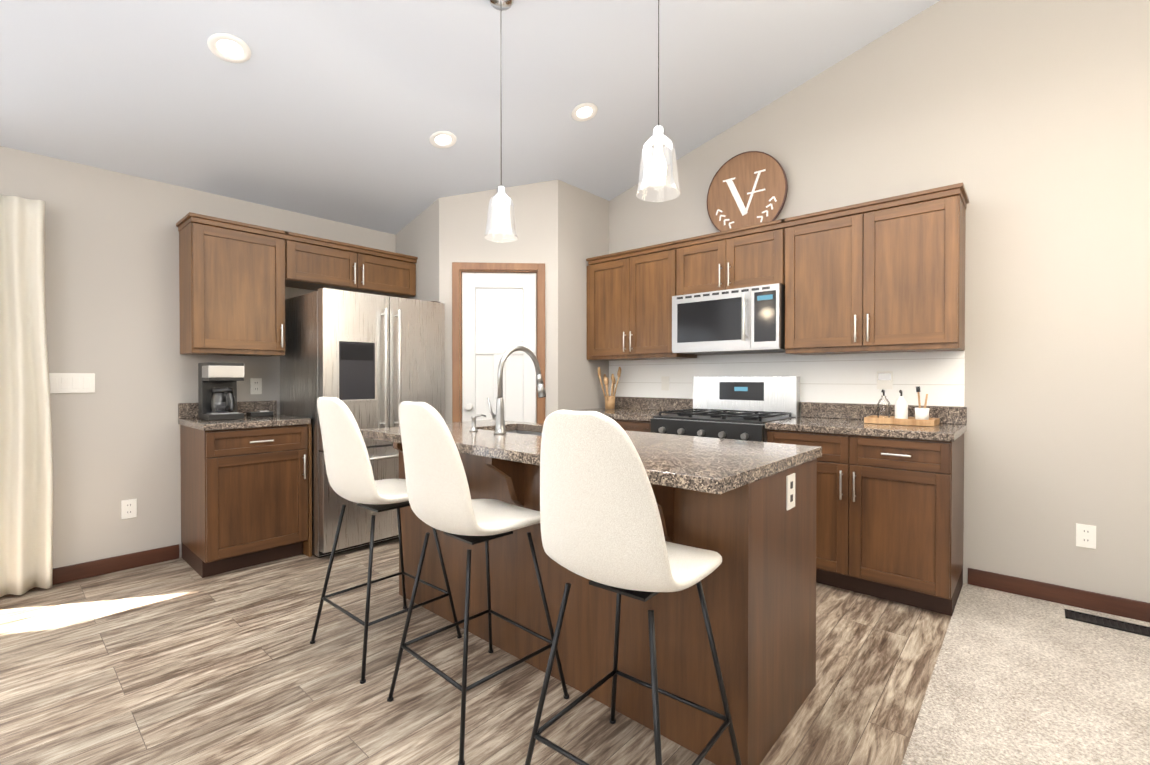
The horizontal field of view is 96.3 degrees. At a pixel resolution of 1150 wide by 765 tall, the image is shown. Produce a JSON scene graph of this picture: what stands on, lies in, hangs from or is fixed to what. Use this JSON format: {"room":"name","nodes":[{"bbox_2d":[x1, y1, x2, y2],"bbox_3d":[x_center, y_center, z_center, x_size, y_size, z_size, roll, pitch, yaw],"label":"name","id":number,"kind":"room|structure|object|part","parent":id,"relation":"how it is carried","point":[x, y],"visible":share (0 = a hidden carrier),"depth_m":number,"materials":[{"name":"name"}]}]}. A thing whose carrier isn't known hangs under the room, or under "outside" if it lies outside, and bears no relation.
{"room":"kitchen","nodes":[
{"label":"kitchen","id":0,"kind":"room"},
{"bbox_2d":[0,146,511,567],"bbox_3d":[-3.054,-0.088,2.938,0.120,2.483,6.990,0,1,42],"label":"wall","id":1,"kind":"structure","parent":0,"point":[112,303],"depth_m":3.17,"materials":[{"name":"grey paint"}]},
{"bbox_2d":[0,195,52,596],"bbox_3d":[-3.726,0.077,1.981,0.142,2.130,2.406,0,1,42],"label":"curtain","id":2,"kind":"object","parent":1,"relation":"hanging from","point":[26,503],"visible":1,"depth_m":2.78,"materials":[{"name":"white fabric"}]},
{"bbox_2d":[49,373,94,392],"bbox_3d":[-2.919,0.004,2.990,0.011,0.113,0.187,0,1,42],"label":"light switch","id":3,"kind":"object","parent":1,"relation":"attached to","point":[72,382],"visible":0.94,"depth_m":2.99,"materials":[{"name":"white plastic"}]},
{"bbox_2d":[6,544,178,594],"bbox_3d":[-2.899,1.107,3.022,0.014,0.092,0.928,0,1,42],"label":"baseboard","id":4,"kind":"structure","parent":1,"relation":"attached to","point":[64,574],"depth_m":3.12,"materials":[{"name":"brown wood"}]},
{"bbox_2d":[121,499,136,518],"bbox_3d":[-2.756,0.781,3.182,0.008,0.115,0.072,0,1,42],"label":"electrical outlet","id":5,"kind":"object","parent":1,"relation":"attached to","point":[129,508],"visible":1,"depth_m":3.18,"materials":[{"name":"white plastic"}]},
{"bbox_2d":[176,212,288,356],"bbox_3d":[-2.272,-0.610,3.437,0.368,0.849,0.559,0,1,42],"label":"upper cabinet","id":6,"kind":"object","parent":1,"relation":"attached to","point":[232,287],"visible":1,"depth_m":3.31,"materials":[{"name":"brown wood"}]},
{"bbox_2d":[250,378,261,393],"bbox_3d":[-2.291,0.027,3.698,0.008,0.115,0.072,0,1,42],"label":"electrical outlet","id":7,"kind":"object","parent":1,"relation":"attached to","point":[255,385],"visible":1,"depth_m":3.69,"materials":[{"name":"white plastic"}]},
{"bbox_2d":[285,231,417,297],"bbox_3d":[-1.763,-0.878,4.007,0.368,0.324,1.029,0,1,42],"label":"upper cabinet","id":8,"kind":"object","parent":1,"relation":"attached to","point":[313,263],"visible":0.9,"depth_m":3.86,"materials":[{"name":"brown wood"}]},
{"bbox_2d":[0,0,939,234],"bbox_3d":[-0.173,-2.003,0.352,7.840,1.550,7.240,0,1,42],"label":"ceiling","id":9,"kind":"structure","parent":0,"point":[342,111],"depth_m":2.93,"materials":[{"name":"white paint"}]},
{"bbox_2d":[207,33,250,62],"bbox_3d":[-1.649,-1.595,2.457,0.171,0.049,0.176,0,1,42],"label":"recessed light","id":10,"kind":"object","parent":9,"relation":"in","point":[228,47],"visible":1,"depth_m":2.45,"materials":[{"name":"white paint"}]},
{"bbox_2d":[429,131,456,147],"bbox_3d":[-0.867,-1.595,3.381,0.171,0.049,0.176,0,1,42],"label":"recessed light","id":11,"kind":"object","parent":9,"relation":"in","point":[442,139],"visible":1,"depth_m":3.38,"materials":[{"name":"white paint"}]},
{"bbox_2d":[484,0,517,241],"bbox_3d":[-0.353,-1.282,2.458,0.162,1.182,0.162,0,1,42],"label":"pendant light","id":12,"kind":"object","parent":9,"relation":"hanging from","point":[501,197],"visible":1,"depth_m":2.44,"materials":[{"name":"white glass"}]},
{"bbox_3d":[-0.353,-0.789,2.463,0.162,0.197,0.162,0,1,42],"label":"lamp shade","id":13,"kind":"part","parent":12,"relation":"part of","materials":[{"name":"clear glass"}]},
{"bbox_2d":[571,102,597,120],"bbox_3d":[0.062,-1.770,3.370,0.171,0.049,0.176,0,1,42],"label":"recessed light","id":14,"kind":"object","parent":9,"relation":"in","point":[586,111],"visible":1,"depth_m":3.37,"materials":[{"name":"white paint"}]},
{"bbox_2d":[636,0,680,201],"bbox_3d":[0.305,-1.387,1.873,0.162,1.402,0.162,0,1,42],"label":"pendant light","id":15,"kind":"object","parent":9,"relation":"hanging from","point":[658,140],"visible":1,"depth_m":1.85,"materials":[{"name":"white glass"}]},
{"bbox_3d":[0.305,-0.784,1.878,0.162,0.197,0.162,0,1,42],"label":"lamp shade","id":16,"kind":"part","parent":15,"relation":"part of","materials":[{"name":"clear glass"}]},
{"bbox_2d":[0,538,951,764],"bbox_3d":[-1.606,1.194,1.654,4.005,0.060,7.240,0,1,42],"label":"floor","id":17,"kind":"structure","parent":0,"point":[180,661],"depth_m":1.99,"materials":[{"name":"brown wood"}]},
{"bbox_2d":[180,424,307,577],"bbox_3d":[-2.155,0.712,3.368,0.650,0.876,0.562,0,1,42],"label":"base cabinet","id":18,"kind":"object","parent":17,"relation":"on","point":[244,497],"visible":0.96,"depth_m":3.16,"materials":[{"name":"brown wood"}]},
{"bbox_2d":[178,400,310,430],"bbox_3d":[-2.162,0.204,3.368,0.632,0.138,0.584,0,1,42],"label":"countertop","id":19,"kind":"structure","parent":18,"relation":"on","point":[188,414],"depth_m":3.33,"materials":[{"name":"stone"}]},
{"bbox_2d":[198,362,243,420],"bbox_3d":[-2.277,0.054,3.318,0.277,0.360,0.194,0,1,42],"label":"coffee maker","id":20,"kind":"object","parent":19,"relation":"on","point":[217,390],"visible":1,"depth_m":3.28,"materials":[{"name":"black plastic"}]},
{"bbox_2d":[247,410,272,416],"bbox_3d":[-2.177,0.214,3.558,0.090,0.036,0.140,0,1,42],"label":"box","id":21,"kind":"object","parent":19,"relation":"on","point":[260,413],"visible":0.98,"depth_m":3.52,"materials":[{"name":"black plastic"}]},
{"bbox_2d":[303,424,311,556],"bbox_3d":[-1.974,0.710,3.598,0.614,0.876,0.018,0,1,42],"label":"gable","id":22,"kind":"object","parent":17,"relation":"on","point":[307,547],"visible":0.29,"depth_m":3.39,"materials":[{"name":"brown wood"}]},
{"bbox_2d":[280,287,444,557],"bbox_3d":[-1.567,0.263,3.863,0.817,1.765,0.910,0,1,42],"label":"fridge","id":23,"kind":"object","parent":17,"relation":"on","point":[370,361],"visible":0.73,"depth_m":3.53,"materials":[{"name":"silver metal"}]},
{"bbox_2d":[310,397,461,683],"bbox_3d":[-0.859,0.608,2.296,0.478,1.101,0.517,0,1,41],"label":"seat","id":24,"kind":"object","parent":17,"relation":"on","point":[349,471],"visible":0.88,"depth_m":2.10,"materials":[{"name":"plastic"}]},
{"bbox_2d":[387,401,568,764],"bbox_3d":[-0.368,0.612,1.872,0.478,1.101,0.517,0,1,44],"label":"seat","id":25,"kind":"object","parent":17,"relation":"on","point":[438,493],"visible":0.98,"depth_m":1.69,"materials":[{"name":"plastic"}]},
{"bbox_2d":[360,419,821,764],"bbox_3d":[-0.069,0.701,2.327,1.982,0.915,0.896,0,1,42],"label":"kitchen island","id":26,"kind":"object","parent":17,"relation":"on","point":[759,582],"depth_m":1.76,"materials":[{"name":"brown wood"}]},
{"bbox_2d":[469,414,485,431],"bbox_3d":[-0.485,0.200,2.578,0.044,0.083,0.098,0,1,42],"label":"soap dispenser","id":27,"kind":"object","parent":26,"relation":"on","point":[473,425],"visible":1,"depth_m":2.55,"materials":[{"name":"silver metal"}]},
{"bbox_2d":[487,346,545,433],"bbox_3d":[-0.280,0.031,2.552,0.100,0.422,0.330,0,1,42],"label":"faucet","id":28,"kind":"object","parent":26,"relation":"on","point":[498,417],"visible":1,"depth_m":2.44,"materials":[{"name":"silver metal"}]},
{"bbox_3d":[-0.079,0.370,2.312,1.982,0.252,0.865,0,1,42],"label":"kitchen island top","id":29,"kind":"part","parent":26,"relation":"part of","materials":[{"name":"brown stone"}]},
{"bbox_2d":[613,419,650,432],"bbox_3d":[0.432,0.706,4.078,0.833,0.876,0.650,0,1,42],"label":"base cabinet","id":30,"kind":"object","parent":17,"relation":"on","point":[635,425],"depth_m":3.70,"materials":[{"name":"brown wood"}]},
{"bbox_2d":[572,397,692,420],"bbox_3d":[0.425,0.198,4.092,0.868,0.138,0.632,0,1,42],"label":"countertop","id":31,"kind":"structure","parent":30,"relation":"on","point":[638,408],"depth_m":4.19,"materials":[{"name":"stone"}]},
{"bbox_2d":[597,367,620,408],"bbox_3d":[0.286,0.044,4.412,0.217,0.360,0.186,0,1,42],"label":"utensil holder","id":32,"kind":"object","parent":31,"relation":"on","point":[609,402],"visible":1,"depth_m":4.37,"materials":[{"name":"brown wood"}]},
{"bbox_2d":[525,409,741,764],"bbox_3d":[0.152,0.616,1.423,0.478,1.101,0.517,0,1,39],"label":"seat","id":33,"kind":"object","parent":17,"relation":"on","point":[601,523],"visible":1,"depth_m":1.24,"materials":[{"name":"plastic"}]},
{"bbox_2d":[651,376,799,441],"bbox_3d":[1.007,0.554,3.506,0.773,1.190,0.726,0,1,42],"label":"range","id":34,"kind":"object","parent":17,"relation":"on","point":[742,408],"visible":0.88,"depth_m":3.52,"materials":[{"name":"silver metal"}]},
{"bbox_2d":[767,429,963,615],"bbox_3d":[1.663,0.715,2.983,0.893,0.876,0.650,0,1,42],"label":"base cabinet","id":35,"kind":"object","parent":17,"relation":"on","point":[889,518],"visible":0.85,"depth_m":2.67,"materials":[{"name":"brown wood"}]},
{"bbox_2d":[765,402,966,440],"bbox_3d":[1.673,0.207,2.982,0.905,0.138,0.632,0,1,42],"label":"countertop","id":36,"kind":"structure","parent":35,"relation":"on","point":[841,418],"depth_m":2.95,"materials":[{"name":"stone"}]},
{"bbox_2d":[864,386,939,426],"bbox_3d":[1.878,0.129,2.962,0.340,0.215,0.200,0,1,42],"label":"tray","id":37,"kind":"object","parent":36,"relation":"on","point":[920,418],"visible":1,"depth_m":2.92,"materials":[{"name":"brown wood"}]},
{"bbox_2d":[500,0,1149,602],"bbox_3d":[2.193,-0.789,3.022,7.840,3.883,0.120,0,1,42],"label":"wall","id":38,"kind":"structure","parent":0,"point":[1026,122],"depth_m":2.79,"materials":[{"name":"grey paint"}]},
{"bbox_2d":[452,262,544,423],"bbox_3d":[-0.607,0.097,4.143,0.734,2.092,0.116,0,0,-3],"label":"door frame","id":39,"kind":"structure","parent":38,"relation":"attached to","point":[459,268],"depth_m":4.08,"materials":[{"name":"brown wood"}]},
{"bbox_2d":[462,272,535,422],"bbox_3d":[-0.613,0.127,4.132,0.439,2.008,0.458,0,1,42],"label":"pantry door","id":40,"kind":"structure","parent":38,"relation":"in","point":[498,315],"depth_m":4.12,"materials":[{"name":"white"}]},
{"bbox_2d":[587,265,610,360],"bbox_3d":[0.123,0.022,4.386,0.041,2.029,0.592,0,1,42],"label":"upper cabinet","id":41,"kind":"object","parent":38,"relation":"attached to","point":[588,357],"visible":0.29,"depth_m":4.37,"materials":[{"name":"brown wood"}]},
{"bbox_2d":[586,241,696,360],"bbox_3d":[0.526,-0.617,4.172,0.865,0.849,0.368,0,1,42],"label":"upper cabinet","id":42,"kind":"object","parent":38,"relation":"attached to","point":[632,292],"visible":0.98,"depth_m":4.04,"materials":[{"name":"brown wood"}]},
{"bbox_2d":[661,376,668,389],"bbox_3d":[0.741,0.007,4.226,0.072,0.115,0.010,0,1,42],"label":"light switch","id":43,"kind":"object","parent":38,"relation":"attached to","point":[664,382],"visible":1,"depth_m":4.22,"materials":[{"name":"white plastic"}]},
{"bbox_2d":[675,219,784,295],"bbox_3d":[1.131,-0.832,3.632,0.806,0.409,0.368,0,1,42],"label":"upper cabinet","id":44,"kind":"object","parent":38,"relation":"attached to","point":[747,256],"visible":0.85,"depth_m":3.49,"materials":[{"name":"brown wood"}]},
{"bbox_2d":[672,283,784,354],"bbox_3d":[1.104,-0.419,3.606,0.770,0.410,0.443,0,1,42],"label":"microwave","id":45,"kind":"object","parent":44,"relation":"attached to","point":[743,320],"visible":1,"depth_m":3.44,"materials":[{"name":"silver metal"}]},
{"bbox_2d":[707,151,787,231],"bbox_3d":[1.224,-1.347,3.704,0.592,0.592,0.076,0,1,42],"label":"round sign","id":46,"kind":"object","parent":44,"relation":"on","point":[748,188],"visible":0.81,"depth_m":3.68,"materials":[{"name":"brown wood"}]},
{"bbox_2d":[609,350,964,406],"bbox_3d":[1.260,-0.039,3.775,2.555,0.339,0.005,0,1,42],"label":"tile backsplash","id":47,"kind":"structure","parent":38,"relation":"attached to","point":[938,377],"depth_m":3.40,"materials":[{"name":"white tile"}]},
{"bbox_2d":[782,183,968,354],"bbox_3d":[1.757,-0.607,3.077,0.923,0.849,0.368,0,1,42],"label":"upper cabinet","id":48,"kind":"object","parent":38,"relation":"attached to","point":[885,275],"visible":1,"depth_m":2.92,"materials":[{"name":"brown wood"}]},
{"bbox_2d":[877,371,892,388],"bbox_3d":[1.914,-0.014,3.183,0.085,0.110,0.008,0,1,42],"label":"light switch","id":49,"kind":"object","parent":38,"relation":"attached to","point":[884,379],"visible":1,"depth_m":3.18,"materials":[{"name":"white plastic"}]},
{"bbox_2d":[968,568,1149,622],"bbox_3d":[3.607,1.106,1.690,3.695,0.092,0.014,0,1,42],"label":"baseboard","id":50,"kind":"structure","parent":38,"relation":"attached to","point":[1113,605],"depth_m":2.65,"materials":[{"name":"brown wood"}]},
{"bbox_2d":[1076,523,1095,548],"bbox_3d":[2.583,0.776,2.602,0.072,0.115,0.008,0,1,42],"label":"electrical outlet","id":51,"kind":"object","parent":38,"relation":"attached to","point":[1086,536],"visible":1,"depth_m":2.60,"materials":[{"name":"white plastic"}]},
{"bbox_2d":[901,583,1149,764],"bbox_3d":[1.323,1.210,-0.952,3.835,0.072,7.240,0,1,42],"label":"floor carpet","id":52,"kind":"object","parent":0,"point":[1015,679],"visible":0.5,"depth_m":1.92,"materials":[{"name":"beige carpet"}]},
{"bbox_2d":[1064,609,1149,636],"bbox_3d":[2.556,1.142,2.424,0.360,0.008,0.115,0,1,42],"label":"air vent register","id":53,"kind":"object","parent":52,"relation":"on","point":[1110,623],"visible":0.98,"depth_m":2.44,"materials":[{"name":"black plastic"}]}
]}

